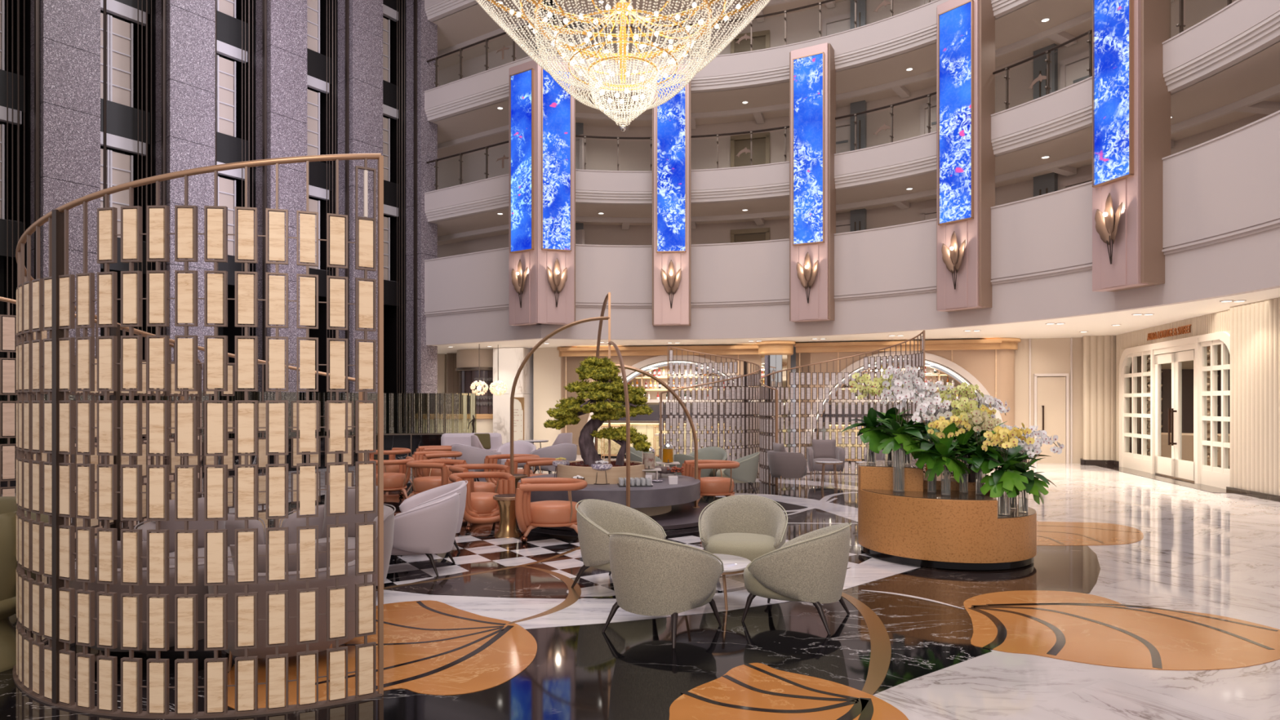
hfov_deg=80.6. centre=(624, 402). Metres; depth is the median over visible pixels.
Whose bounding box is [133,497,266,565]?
armchair
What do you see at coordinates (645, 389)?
light
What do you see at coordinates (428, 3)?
parapet
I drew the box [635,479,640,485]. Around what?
water glass
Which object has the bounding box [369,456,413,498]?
armchair
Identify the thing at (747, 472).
armchair
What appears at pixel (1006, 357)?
wall
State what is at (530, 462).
armchair
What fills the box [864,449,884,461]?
armchair
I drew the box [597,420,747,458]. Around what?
countertop
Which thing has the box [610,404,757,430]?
bar
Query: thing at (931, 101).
door
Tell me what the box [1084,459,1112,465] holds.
baseboard
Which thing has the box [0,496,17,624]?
chair
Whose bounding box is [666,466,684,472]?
dried fruit
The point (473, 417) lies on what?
figurine
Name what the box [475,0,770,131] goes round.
crystal chandelier
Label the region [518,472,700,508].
countertop
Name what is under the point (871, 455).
glass vase
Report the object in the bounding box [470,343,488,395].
pendant lamp
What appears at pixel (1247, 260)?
fascia
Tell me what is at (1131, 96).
pilaster
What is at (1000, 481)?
orchid arrangement
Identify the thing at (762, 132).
door
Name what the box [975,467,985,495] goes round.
glass vase
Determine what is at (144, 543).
cushion
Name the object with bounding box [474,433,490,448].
cushion
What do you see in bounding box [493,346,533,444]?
marble column
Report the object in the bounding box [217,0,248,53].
bay
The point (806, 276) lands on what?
wall sconce
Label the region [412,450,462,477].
armchair
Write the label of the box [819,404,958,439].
bar
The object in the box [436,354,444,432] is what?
wall
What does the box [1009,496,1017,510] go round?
glass vase
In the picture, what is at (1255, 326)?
wall panel
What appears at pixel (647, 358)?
wall
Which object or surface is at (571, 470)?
planter
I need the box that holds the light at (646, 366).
[622,361,733,382]
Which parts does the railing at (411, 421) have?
glass panel, glass panel, rail, glass panel, glass panel, glass panel, glass panel, rail, glass panel, glass panel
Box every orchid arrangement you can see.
[840,372,895,453]
[863,368,913,436]
[865,378,929,458]
[869,364,933,445]
[902,396,964,469]
[907,414,978,483]
[908,380,956,439]
[937,382,983,439]
[947,399,999,458]
[953,408,1010,473]
[955,403,998,471]
[966,391,1009,450]
[979,422,1039,497]
[993,423,1048,471]
[1007,433,1064,504]
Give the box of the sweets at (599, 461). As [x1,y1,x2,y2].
[595,460,608,463]
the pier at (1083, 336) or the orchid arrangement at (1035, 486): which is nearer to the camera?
the orchid arrangement at (1035, 486)
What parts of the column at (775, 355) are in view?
crown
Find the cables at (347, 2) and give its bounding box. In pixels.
[326,0,349,392]
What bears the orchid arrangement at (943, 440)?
in the glass vase at (945, 474)
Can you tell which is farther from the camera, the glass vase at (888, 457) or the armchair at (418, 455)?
the armchair at (418, 455)
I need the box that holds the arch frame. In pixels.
[510,292,699,507]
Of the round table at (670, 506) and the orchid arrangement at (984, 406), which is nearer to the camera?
the orchid arrangement at (984, 406)
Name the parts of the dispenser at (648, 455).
lid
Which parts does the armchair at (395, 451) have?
seat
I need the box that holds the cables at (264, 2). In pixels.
[214,0,266,391]
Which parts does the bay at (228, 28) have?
door panel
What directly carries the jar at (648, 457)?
on the dispenser at (648, 455)
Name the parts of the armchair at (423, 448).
seat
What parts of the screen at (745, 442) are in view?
post, stone panel, stone panel, stone panel, stone panel, stone panel, stone panel, post, stone panel, stone panel, stone panel, stone panel, stone panel, stone panel, stone panel, stone panel, stone panel, stone panel, stone panel, stone panel, stone panel, stone panel, stone panel, stone panel, stone panel, stone panel, stone panel, stone panel, stone panel, stone panel, stone panel, stone panel, stone panel, stone panel, stone panel, stone panel, stone panel, stone panel, stone panel, stone panel, stone panel, stone panel, stone panel, stone panel, stone panel, stone panel, stone panel, stone panel, stone panel, stone panel, stone panel, stone panel, stone panel, stone panel, stone panel, stone panel, stone panel, stone panel, stone panel, handrail, stone panel, stone panel, stone panel, stone panel, stone panel, stone panel, stone panel, stone panel, stone panel, stone panel, stone panel, stone panel, stone panel, stone panel, stone panel, stone panel, stone panel, stone panel, stone panel, stone panel, stone panel, stone panel, stone panel, stone panel, stone panel, stone panel, stone panel, stone panel, stone panel, stone panel, stone panel, stone panel, stone panel, stone panel, stone panel, stone panel, post, stone panel, stone panel, stone panel, stone panel, stone panel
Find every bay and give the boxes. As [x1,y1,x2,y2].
[0,0,23,114]
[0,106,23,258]
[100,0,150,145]
[100,131,150,275]
[115,0,150,15]
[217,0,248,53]
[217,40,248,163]
[217,161,244,286]
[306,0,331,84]
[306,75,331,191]
[308,185,331,297]
[382,0,399,13]
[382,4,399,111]
[382,103,399,208]
[383,204,399,306]
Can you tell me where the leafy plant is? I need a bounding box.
[911,429,1024,482]
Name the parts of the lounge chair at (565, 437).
backrest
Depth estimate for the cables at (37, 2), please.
15.25 m
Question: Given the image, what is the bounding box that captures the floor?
[0,430,1279,719]
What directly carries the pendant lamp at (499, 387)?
hanging from the ceiling at (1100, 324)
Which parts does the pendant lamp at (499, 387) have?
cord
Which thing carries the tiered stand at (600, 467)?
on the round table at (670, 506)
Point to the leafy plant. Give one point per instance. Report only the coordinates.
(971, 477)
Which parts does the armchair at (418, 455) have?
seat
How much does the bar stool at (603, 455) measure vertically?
0.960 m
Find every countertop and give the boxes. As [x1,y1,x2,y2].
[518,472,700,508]
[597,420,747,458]
[604,420,719,423]
[823,422,987,463]
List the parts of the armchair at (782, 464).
backrest, seat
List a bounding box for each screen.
[0,296,202,537]
[12,153,383,719]
[658,346,760,476]
[758,330,924,484]
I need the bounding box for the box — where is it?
[668,475,678,484]
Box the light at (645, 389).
[644,389,719,390]
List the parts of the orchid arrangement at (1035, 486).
flower, flower, flower, flower, flower, flower, flower, flower, flower, flower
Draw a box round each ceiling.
[432,0,842,70]
[432,0,1092,158]
[432,287,1279,372]
[434,40,1279,245]
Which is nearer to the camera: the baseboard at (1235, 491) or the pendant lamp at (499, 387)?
the baseboard at (1235, 491)
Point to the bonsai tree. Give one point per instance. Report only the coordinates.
(601, 370)
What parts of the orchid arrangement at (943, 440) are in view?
flower, flower, flower, flower, flower, flower, flower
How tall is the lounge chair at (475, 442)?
0.924 m
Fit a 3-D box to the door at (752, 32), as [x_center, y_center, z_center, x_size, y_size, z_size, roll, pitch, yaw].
[3.855,-10.130,23.133,1.190,2.360,0.130,0,0,16]
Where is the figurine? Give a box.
[467,415,475,432]
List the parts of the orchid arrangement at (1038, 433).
flower, flower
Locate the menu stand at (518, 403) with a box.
[513,397,524,440]
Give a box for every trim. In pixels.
[556,346,577,356]
[980,337,1021,350]
[1028,337,1072,463]
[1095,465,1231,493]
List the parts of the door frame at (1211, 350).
pane, pane, pane, pane, pane, sash, pane, pane, pane, pane, pane, pane, pane, pane, pane, pane, pane, pane, pane, pane, pane, sash, pane, pane, pane, pane, pane, pane, pane, pane, pane, pane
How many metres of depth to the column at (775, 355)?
21.50 m
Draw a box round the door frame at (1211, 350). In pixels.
[1119,331,1230,488]
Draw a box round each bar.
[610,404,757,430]
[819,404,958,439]
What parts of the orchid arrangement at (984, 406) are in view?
flower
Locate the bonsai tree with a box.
[542,355,653,466]
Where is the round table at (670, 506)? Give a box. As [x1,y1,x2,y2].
[515,472,711,530]
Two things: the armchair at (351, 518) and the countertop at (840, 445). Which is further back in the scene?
the countertop at (840, 445)
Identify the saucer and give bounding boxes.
[652,480,662,482]
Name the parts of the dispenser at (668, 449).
lid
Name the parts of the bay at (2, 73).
door panel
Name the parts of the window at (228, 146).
door panel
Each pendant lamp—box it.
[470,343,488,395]
[489,344,506,395]
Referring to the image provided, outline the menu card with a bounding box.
[645,475,653,484]
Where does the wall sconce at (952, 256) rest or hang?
attached to the pilaster at (966, 28)
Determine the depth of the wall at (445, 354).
27.39 m
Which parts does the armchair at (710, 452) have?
seat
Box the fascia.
[424,218,1279,345]
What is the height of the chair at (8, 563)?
0.980 m
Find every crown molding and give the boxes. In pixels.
[424,0,484,22]
[424,0,1035,122]
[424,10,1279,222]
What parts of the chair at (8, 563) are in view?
seat, backrest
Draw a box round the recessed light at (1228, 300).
[1219,299,1246,302]
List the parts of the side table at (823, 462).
leg, leg, leg, leg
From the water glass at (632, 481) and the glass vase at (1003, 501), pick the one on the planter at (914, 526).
the glass vase at (1003, 501)
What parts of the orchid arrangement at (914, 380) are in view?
flower, flower, flower, flower, flower, flower, flower, flower, flower, stem, flower, flower, stem, flower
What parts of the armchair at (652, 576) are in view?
leg, backrest, leg, seat, leg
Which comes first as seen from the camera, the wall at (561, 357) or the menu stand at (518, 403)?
the menu stand at (518, 403)
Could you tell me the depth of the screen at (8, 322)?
5.98 m
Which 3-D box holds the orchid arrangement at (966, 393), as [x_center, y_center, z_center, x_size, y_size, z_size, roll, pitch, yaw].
[3.708,0.163,8.467,0.606,0.789,0.500,0,0,0]
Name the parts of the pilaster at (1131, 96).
panel, screen frame, panel, panel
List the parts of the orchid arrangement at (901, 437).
flower, stem, flower, flower, flower, flower, flower, stem, flower, flower, stem, flower, flower, flower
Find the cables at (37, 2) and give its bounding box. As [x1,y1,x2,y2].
[6,0,39,359]
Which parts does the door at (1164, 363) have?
pane, handle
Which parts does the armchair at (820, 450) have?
backrest, seat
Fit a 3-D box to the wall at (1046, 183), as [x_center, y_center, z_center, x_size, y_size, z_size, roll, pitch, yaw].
[10.276,-5.800,18.436,0.180,5.700,0.500,0,0,-35]
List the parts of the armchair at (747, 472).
seat, backrest, leg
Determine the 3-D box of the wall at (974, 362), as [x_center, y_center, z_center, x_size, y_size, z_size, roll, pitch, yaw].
[7.740,-0.050,21.516,5.599,3.400,0.940,0,0,16]
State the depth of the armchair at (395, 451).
15.09 m
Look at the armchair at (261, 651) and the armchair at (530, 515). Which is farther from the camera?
the armchair at (530, 515)
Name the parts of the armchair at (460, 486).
backrest, leg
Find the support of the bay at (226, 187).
attached to the wall at (70, 146)
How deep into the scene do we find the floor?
5.38 m
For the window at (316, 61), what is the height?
3.050 m
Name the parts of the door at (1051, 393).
handle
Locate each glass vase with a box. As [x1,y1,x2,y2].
[866,441,875,463]
[884,448,893,462]
[893,444,904,493]
[904,452,911,465]
[927,473,936,493]
[941,465,951,496]
[959,454,968,493]
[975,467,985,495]
[997,491,1009,515]
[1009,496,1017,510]
[1017,488,1027,513]
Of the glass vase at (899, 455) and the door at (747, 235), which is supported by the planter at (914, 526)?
the glass vase at (899, 455)
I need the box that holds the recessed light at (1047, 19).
[1040,17,1050,22]
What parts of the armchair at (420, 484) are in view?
seat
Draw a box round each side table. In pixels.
[517,439,548,470]
[712,553,751,610]
[815,460,843,487]
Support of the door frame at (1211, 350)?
in the wall at (1217, 322)
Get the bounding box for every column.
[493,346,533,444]
[755,340,795,452]
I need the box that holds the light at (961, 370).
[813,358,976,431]
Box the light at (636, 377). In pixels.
[635,377,719,377]
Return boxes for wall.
[0,0,437,399]
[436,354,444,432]
[437,0,1269,257]
[444,354,446,393]
[455,348,493,432]
[533,347,560,449]
[560,344,759,454]
[560,356,562,433]
[567,22,582,230]
[794,338,1003,459]
[850,0,866,231]
[971,349,1014,449]
[1014,337,1083,463]
[1033,43,1057,196]
[1111,335,1115,460]
[1115,309,1230,460]
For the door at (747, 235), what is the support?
in the wall at (707, 233)
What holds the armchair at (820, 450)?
on the floor
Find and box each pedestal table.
[493,493,521,537]
[513,474,528,493]
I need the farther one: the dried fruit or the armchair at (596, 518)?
the dried fruit
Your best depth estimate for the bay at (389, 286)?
23.27 m
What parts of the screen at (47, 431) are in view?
stone panel, stone panel, stone panel, stone panel, stone panel, stone panel, stone panel, panel frame, panel frame, panel frame, panel frame, panel frame, panel frame, panel frame, stone panel, stone panel, stone panel, stone panel, stone panel, stone panel, stone panel, panel frame, panel frame, panel frame, panel frame, panel frame, panel frame, panel frame, stone panel, stone panel, stone panel, stone panel, stone panel, stone panel, stone panel, panel frame, panel frame, panel frame, panel frame, panel frame, panel frame, panel frame, stone panel, stone panel, stone panel, stone panel, stone panel, stone panel, stone panel, stone panel, stone panel, panel frame, panel frame, panel frame, panel frame, panel frame, panel frame, panel frame, panel frame, panel frame, stone panel, stone panel, stone panel, panel frame, panel frame, panel frame, panel frame, panel frame, panel frame, panel frame, stone panel, stone panel, stone panel, stone panel, stone panel, stone panel, stone panel, post, stone panel, stone panel, stone panel, stone panel, stone panel, stone panel, stone panel, panel frame, panel frame, panel frame, panel frame, panel frame, panel frame, panel frame, panel frame, panel frame, panel frame, panel frame, stone panel, stone panel, stone panel, stone panel, stone panel, stone panel, stone panel, stone panel, stone panel, panel frame, panel frame, panel frame, panel frame, panel frame, panel frame, panel frame, panel frame, panel frame, stone panel, stone panel, panel frame, stone panel, stone panel, stone panel, stone panel, stone panel, stone panel, stone panel, stone panel, stone panel, stone panel, panel frame, panel frame, panel frame, panel frame, panel frame, panel frame, panel frame, panel frame, panel frame, panel frame, panel frame, stone panel, post, panel frame, panel frame, panel frame, panel frame, panel frame, stone panel, stone panel, stone panel, stone panel, stone panel, stone panel, stone panel, stone panel, stone panel, stone panel, panel frame, panel frame, panel frame, panel frame, panel frame, panel frame, panel frame, panel frame, panel frame, panel frame, panel frame, panel frame, stone panel, stone panel, stone panel, stone panel, stone panel, stone panel, stone panel, stone panel, stone panel, stone panel, stone panel, stone panel, panel frame, panel frame, panel frame, panel frame, panel frame, panel frame, panel frame, panel frame, panel frame, panel frame, stone panel, stone panel, panel frame, stone panel, stone panel, panel frame, panel frame, stone panel, panel frame, stone panel, stone panel, stone panel, stone panel, stone panel, stone panel, stone panel, stone panel, stone panel, panel frame, panel frame, panel frame, panel frame, panel frame, panel frame, panel frame, panel frame, stone panel, stone panel, panel frame, panel frame, rail, panel frame, handrail, panel frame, panel frame, panel frame, stone panel, stone panel, stone panel, stone panel, stone panel, stone panel, stone panel, stone panel, stone panel, stone panel, panel frame, panel frame, panel frame, panel frame, panel frame, panel frame, panel frame, panel frame, panel frame, stone panel, panel frame, panel frame, stone panel, stone panel, stone panel, panel frame, panel frame, stone panel, panel frame, stone panel, panel frame, stone panel, panel frame, stone panel, panel frame, stone panel, panel frame, stone panel, panel frame, stone panel, panel frame, stone panel, panel frame, stone panel, stone panel, stone panel, panel frame, stone panel, stone panel, panel frame, panel frame, panel frame, panel frame, stone panel, panel frame, stone panel, panel frame, stone panel, panel frame, stone panel, panel frame, stone panel, panel frame, stone panel, panel frame, stone panel, panel frame, stone panel, panel frame, panel frame, panel frame, stone panel, panel frame, panel frame, stone panel, stone panel, panel frame, panel frame, stone panel, panel frame, stone panel, panel frame, stone panel, panel frame, stone panel, panel frame, stone panel, panel frame, stone panel, panel frame, stone panel, panel frame, stone panel, panel frame, stone panel, stone panel, panel frame, panel frame, stone panel, stone panel, panel frame, panel frame, stone panel, panel frame, panel frame, stone panel, panel frame, stone panel, panel frame, stone panel, panel frame, stone panel, panel frame, stone panel, panel frame, stone panel, panel frame, stone panel, panel frame, stone panel, panel frame, stone panel, panel frame, panel frame, stone panel, stone panel, stone panel, panel frame, post, panel frame, panel frame, stone panel, panel frame, panel frame, stone panel, panel frame, stone panel, panel frame, stone panel, panel frame, stone panel, panel frame, stone panel, panel frame, stone panel, panel frame, stone panel, panel frame, stone panel, post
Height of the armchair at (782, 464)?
0.860 m
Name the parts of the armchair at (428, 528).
leg, seat, backrest, leg, leg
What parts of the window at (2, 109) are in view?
door panel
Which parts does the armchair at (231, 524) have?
seat, backrest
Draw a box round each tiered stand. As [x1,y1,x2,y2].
[552,460,569,477]
[591,463,612,484]
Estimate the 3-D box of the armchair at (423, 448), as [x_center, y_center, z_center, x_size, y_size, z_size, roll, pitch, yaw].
[-3.979,1.302,16.221,0.869,0.710,0.815,0,0,-25]
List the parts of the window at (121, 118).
door panel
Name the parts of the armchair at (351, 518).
seat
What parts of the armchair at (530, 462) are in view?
seat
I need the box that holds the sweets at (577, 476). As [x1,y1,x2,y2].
[572,475,583,479]
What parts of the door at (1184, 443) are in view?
handle, pane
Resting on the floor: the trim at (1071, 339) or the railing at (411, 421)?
the railing at (411, 421)
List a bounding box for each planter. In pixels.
[556,460,645,484]
[857,460,1036,571]
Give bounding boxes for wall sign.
[1146,324,1191,340]
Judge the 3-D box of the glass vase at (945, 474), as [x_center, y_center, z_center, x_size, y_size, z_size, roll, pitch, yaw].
[3.258,0.764,7.650,0.090,0.360,0.090,0,0,0]
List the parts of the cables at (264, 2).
guide rail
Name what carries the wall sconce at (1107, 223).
attached to the pilaster at (1131, 96)
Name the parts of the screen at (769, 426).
stone panel, stone panel, stone panel, stone panel, stone panel, stone panel, stone panel, stone panel, stone panel, stone panel, stone panel, stone panel, stone panel, stone panel, post, stone panel, stone panel, stone panel, post, stone panel, stone panel, stone panel, stone panel, stone panel, stone panel, stone panel, stone panel, stone panel, stone panel, stone panel, stone panel, stone panel, stone panel, stone panel, stone panel, stone panel, stone panel, stone panel, stone panel, stone panel, stone panel, stone panel, stone panel, stone panel, stone panel, stone panel, stone panel, stone panel, stone panel, rail, stone panel, stone panel, stone panel, stone panel, stone panel, stone panel, stone panel, stone panel, stone panel, stone panel, stone panel, stone panel, stone panel, stone panel, stone panel, stone panel, stone panel, stone panel, stone panel, stone panel, stone panel, stone panel, stone panel, stone panel, stone panel, handrail, stone panel, stone panel, stone panel, stone panel, stone panel, stone panel, stone panel, stone panel, stone panel, stone panel, stone panel, stone panel, stone panel, stone panel, stone panel, stone panel, stone panel, stone panel, stone panel, stone panel, stone panel, stone panel, stone panel, stone panel, stone panel, stone panel, stone panel, stone panel, stone panel, stone panel, stone panel, stone panel, stone panel, stone panel, stone panel, stone panel, stone panel, post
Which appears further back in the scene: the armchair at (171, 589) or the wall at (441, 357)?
the wall at (441, 357)
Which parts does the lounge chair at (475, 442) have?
seat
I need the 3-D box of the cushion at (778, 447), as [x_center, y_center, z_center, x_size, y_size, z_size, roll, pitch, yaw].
[3.043,1.010,14.719,0.120,0.445,0.509,-12,2,-11]
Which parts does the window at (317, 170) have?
door panel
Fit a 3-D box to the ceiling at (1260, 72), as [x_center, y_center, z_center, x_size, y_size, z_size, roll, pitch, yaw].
[4.146,-5.725,18.299,10.690,0.350,29.865,0,0,-41]
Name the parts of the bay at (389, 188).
door panel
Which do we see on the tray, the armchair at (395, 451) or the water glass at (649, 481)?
the water glass at (649, 481)
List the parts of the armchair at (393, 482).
seat, leg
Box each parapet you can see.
[424,0,444,8]
[424,0,992,110]
[424,0,1279,211]
[424,110,1279,312]
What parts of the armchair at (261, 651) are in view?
leg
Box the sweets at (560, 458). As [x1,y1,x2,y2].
[555,457,566,460]
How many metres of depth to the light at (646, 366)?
23.38 m
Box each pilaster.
[508,60,551,326]
[534,58,575,324]
[652,64,690,325]
[789,42,835,322]
[936,0,995,311]
[1092,0,1170,291]
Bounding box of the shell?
[655,465,676,474]
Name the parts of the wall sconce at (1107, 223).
stem, stem, stem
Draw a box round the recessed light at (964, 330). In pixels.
[963,329,981,331]
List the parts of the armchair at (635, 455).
backrest, seat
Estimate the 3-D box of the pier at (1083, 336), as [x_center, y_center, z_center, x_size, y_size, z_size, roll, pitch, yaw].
[12.341,-0.120,20.139,0.128,3.260,0.642,0,0,36]
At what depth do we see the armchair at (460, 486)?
8.66 m
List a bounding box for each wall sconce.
[511,259,527,307]
[546,257,567,306]
[660,259,681,308]
[796,252,817,302]
[941,231,965,289]
[1094,192,1122,264]
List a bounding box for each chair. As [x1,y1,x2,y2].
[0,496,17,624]
[0,510,48,672]
[471,435,506,465]
[537,432,572,471]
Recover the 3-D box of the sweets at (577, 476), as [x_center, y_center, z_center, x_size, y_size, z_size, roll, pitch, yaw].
[-0.647,1.038,10.468,0.162,0.060,0.146,0,0,-37]
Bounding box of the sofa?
[440,432,502,458]
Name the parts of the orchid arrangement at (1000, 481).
flower, flower, flower, flower, flower, flower, flower, flower, flower, flower, flower, flower, flower, flower, flower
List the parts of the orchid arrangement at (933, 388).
flower, flower, flower, flower, flower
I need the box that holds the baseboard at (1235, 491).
[1226,486,1279,502]
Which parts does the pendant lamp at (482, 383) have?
cord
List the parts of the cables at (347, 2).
guide rail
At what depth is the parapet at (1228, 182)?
18.12 m
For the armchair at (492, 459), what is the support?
on the floor
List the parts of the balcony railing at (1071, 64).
post, glass panel, post, glass panel, post, glass panel, glass panel, post, glass panel, post, glass panel, post, glass panel, post, glass panel, post, handrail, glass panel, post, glass panel, glass panel, post, glass panel, post, glass panel, post, glass panel, glass panel, post, glass panel, post, glass panel, post, glass panel, post, glass panel, post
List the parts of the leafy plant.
pot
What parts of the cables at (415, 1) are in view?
guide rail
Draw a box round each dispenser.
[641,446,661,479]
[656,440,679,475]
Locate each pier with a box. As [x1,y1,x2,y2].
[1083,336,1084,459]
[1084,335,1111,460]
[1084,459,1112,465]
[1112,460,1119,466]
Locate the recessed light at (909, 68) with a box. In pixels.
[905,66,913,71]
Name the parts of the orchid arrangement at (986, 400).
flower, flower, flower, flower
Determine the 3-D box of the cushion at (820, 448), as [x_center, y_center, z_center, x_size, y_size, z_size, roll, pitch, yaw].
[4.266,1.010,16.109,0.509,0.445,0.120,0,-11,6]
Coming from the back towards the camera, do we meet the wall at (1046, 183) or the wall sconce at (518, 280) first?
the wall sconce at (518, 280)
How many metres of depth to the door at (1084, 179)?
17.86 m
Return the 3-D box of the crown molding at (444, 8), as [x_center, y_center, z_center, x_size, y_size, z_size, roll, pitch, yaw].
[2.278,-11.900,18.099,7.917,0.300,26.259,0,0,-41]
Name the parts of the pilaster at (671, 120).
panel, screen frame, panel, panel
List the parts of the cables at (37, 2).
guide rail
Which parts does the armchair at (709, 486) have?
seat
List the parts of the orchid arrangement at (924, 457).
flower, flower, flower, flower, flower, flower, flower, flower, flower, flower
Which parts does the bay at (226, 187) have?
door panel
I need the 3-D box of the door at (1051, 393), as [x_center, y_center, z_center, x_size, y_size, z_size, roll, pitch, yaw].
[11.624,0.432,20.548,0.832,2.435,0.115,0,0,18]
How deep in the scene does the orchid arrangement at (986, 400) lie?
8.45 m
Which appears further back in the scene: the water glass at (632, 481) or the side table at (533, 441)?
the side table at (533, 441)
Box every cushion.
[94,538,146,568]
[160,497,225,552]
[229,541,329,573]
[320,484,377,538]
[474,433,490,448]
[773,442,786,452]
[811,439,835,458]
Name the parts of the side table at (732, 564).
leg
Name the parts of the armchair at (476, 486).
seat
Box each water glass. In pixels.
[619,479,624,485]
[630,479,635,485]
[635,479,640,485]
[641,479,645,485]
[646,479,651,485]
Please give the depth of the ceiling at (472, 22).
22.90 m
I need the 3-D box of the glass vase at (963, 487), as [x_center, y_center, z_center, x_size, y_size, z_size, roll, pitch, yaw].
[3.534,0.744,7.864,0.090,0.400,0.090,0,0,0]
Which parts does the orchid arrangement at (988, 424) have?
flower, flower, flower, flower, flower, flower, flower, flower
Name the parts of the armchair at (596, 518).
leg, seat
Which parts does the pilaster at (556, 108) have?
panel, screen frame, panel, panel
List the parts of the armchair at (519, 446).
backrest, seat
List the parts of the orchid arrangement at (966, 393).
flower, flower, flower, flower, flower, flower, flower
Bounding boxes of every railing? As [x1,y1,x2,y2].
[0,388,476,493]
[426,0,934,87]
[426,0,1235,190]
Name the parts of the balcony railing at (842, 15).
post, glass panel, post, glass panel, post, glass panel, post, glass panel, glass panel, glass panel, handrail, glass panel, glass panel, glass panel, post, glass panel, post, glass panel, post, glass panel, post, glass panel, post, glass panel, post, glass panel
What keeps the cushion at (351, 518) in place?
on the armchair at (351, 518)
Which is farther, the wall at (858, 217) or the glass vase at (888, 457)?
the wall at (858, 217)
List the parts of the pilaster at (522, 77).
panel, screen frame, panel, panel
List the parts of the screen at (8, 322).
stone panel, stone panel, stone panel, stone panel, stone panel, stone panel, handrail, stone panel, stone panel, stone panel, stone panel, stone panel, stone panel, stone panel, stone panel, stone panel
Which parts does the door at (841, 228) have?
frame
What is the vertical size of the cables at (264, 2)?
19.100 m
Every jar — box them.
[642,451,655,469]
[662,447,674,462]
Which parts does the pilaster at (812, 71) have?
panel, screen frame, panel, panel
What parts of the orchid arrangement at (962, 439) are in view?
flower, flower, flower, flower, flower, flower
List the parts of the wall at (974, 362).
arch trim, crown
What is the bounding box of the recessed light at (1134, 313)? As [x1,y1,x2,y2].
[1131,313,1154,315]
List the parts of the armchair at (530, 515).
leg, seat, leg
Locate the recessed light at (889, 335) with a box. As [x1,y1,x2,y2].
[888,334,904,336]
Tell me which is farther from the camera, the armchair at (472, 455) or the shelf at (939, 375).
the shelf at (939, 375)
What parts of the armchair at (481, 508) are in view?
seat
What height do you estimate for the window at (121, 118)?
3.050 m
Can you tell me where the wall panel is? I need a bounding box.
[1230,297,1279,495]
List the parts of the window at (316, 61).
door panel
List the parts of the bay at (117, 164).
door panel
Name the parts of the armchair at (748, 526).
seat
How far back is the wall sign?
16.63 m
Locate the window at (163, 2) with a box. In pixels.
[99,0,166,361]
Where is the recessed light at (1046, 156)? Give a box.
[1040,155,1050,158]
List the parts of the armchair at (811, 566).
leg, seat, backrest, leg, leg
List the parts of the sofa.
backrest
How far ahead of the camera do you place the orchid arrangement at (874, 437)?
8.51 m
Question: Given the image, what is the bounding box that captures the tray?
[617,483,653,487]
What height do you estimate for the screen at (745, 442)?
3.112 m
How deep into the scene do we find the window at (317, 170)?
21.24 m
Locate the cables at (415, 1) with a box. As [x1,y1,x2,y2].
[396,0,417,393]
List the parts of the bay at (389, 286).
door panel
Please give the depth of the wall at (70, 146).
19.37 m
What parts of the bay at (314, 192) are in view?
door panel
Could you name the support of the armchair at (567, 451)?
on the floor
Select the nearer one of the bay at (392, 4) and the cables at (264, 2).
the cables at (264, 2)
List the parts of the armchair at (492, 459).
seat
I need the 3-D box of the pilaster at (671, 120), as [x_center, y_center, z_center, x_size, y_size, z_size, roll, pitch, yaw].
[1.297,-5.600,20.676,1.050,7.000,0.770,0,0,5]
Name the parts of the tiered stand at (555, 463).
dish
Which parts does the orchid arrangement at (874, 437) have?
flower, flower, flower, flower, flower, flower, flower, flower, flower, flower, flower, flower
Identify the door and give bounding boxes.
[575,133,584,169]
[575,229,584,244]
[730,132,769,165]
[730,227,769,242]
[750,31,752,50]
[835,219,850,233]
[920,206,936,221]
[930,101,931,132]
[1034,373,1068,463]
[1059,173,1092,190]
[1155,352,1174,476]
[1171,350,1194,480]
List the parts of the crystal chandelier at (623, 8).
gold arm, gold arm, gold arm, gold arm, gold arm, gold stem, gold arm, gold arm, gold arm, gold arm, gold arm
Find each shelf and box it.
[635,373,743,402]
[831,370,972,404]
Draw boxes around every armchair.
[68,538,233,653]
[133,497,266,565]
[208,541,372,671]
[279,484,395,588]
[369,447,412,483]
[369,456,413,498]
[391,493,461,576]
[395,480,467,556]
[406,459,467,498]
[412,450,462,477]
[416,445,453,465]
[448,463,510,493]
[448,471,515,532]
[450,444,498,481]
[484,453,539,486]
[496,440,536,470]
[504,457,562,476]
[515,477,587,542]
[529,443,577,474]
[571,498,666,587]
[602,532,724,648]
[625,446,664,473]
[669,453,712,477]
[681,459,739,502]
[687,446,728,476]
[698,494,787,561]
[715,452,759,493]
[741,522,852,635]
[766,442,807,488]
[806,439,845,481]
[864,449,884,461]
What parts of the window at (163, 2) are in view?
guide rail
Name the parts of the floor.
orange limestone panel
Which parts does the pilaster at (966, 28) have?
panel, screen frame, panel, panel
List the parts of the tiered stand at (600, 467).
dish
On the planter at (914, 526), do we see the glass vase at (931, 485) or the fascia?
the glass vase at (931, 485)
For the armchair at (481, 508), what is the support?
on the floor
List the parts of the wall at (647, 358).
crown, arch trim, arch trim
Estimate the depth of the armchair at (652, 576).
5.17 m
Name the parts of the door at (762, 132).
frame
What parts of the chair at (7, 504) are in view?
backrest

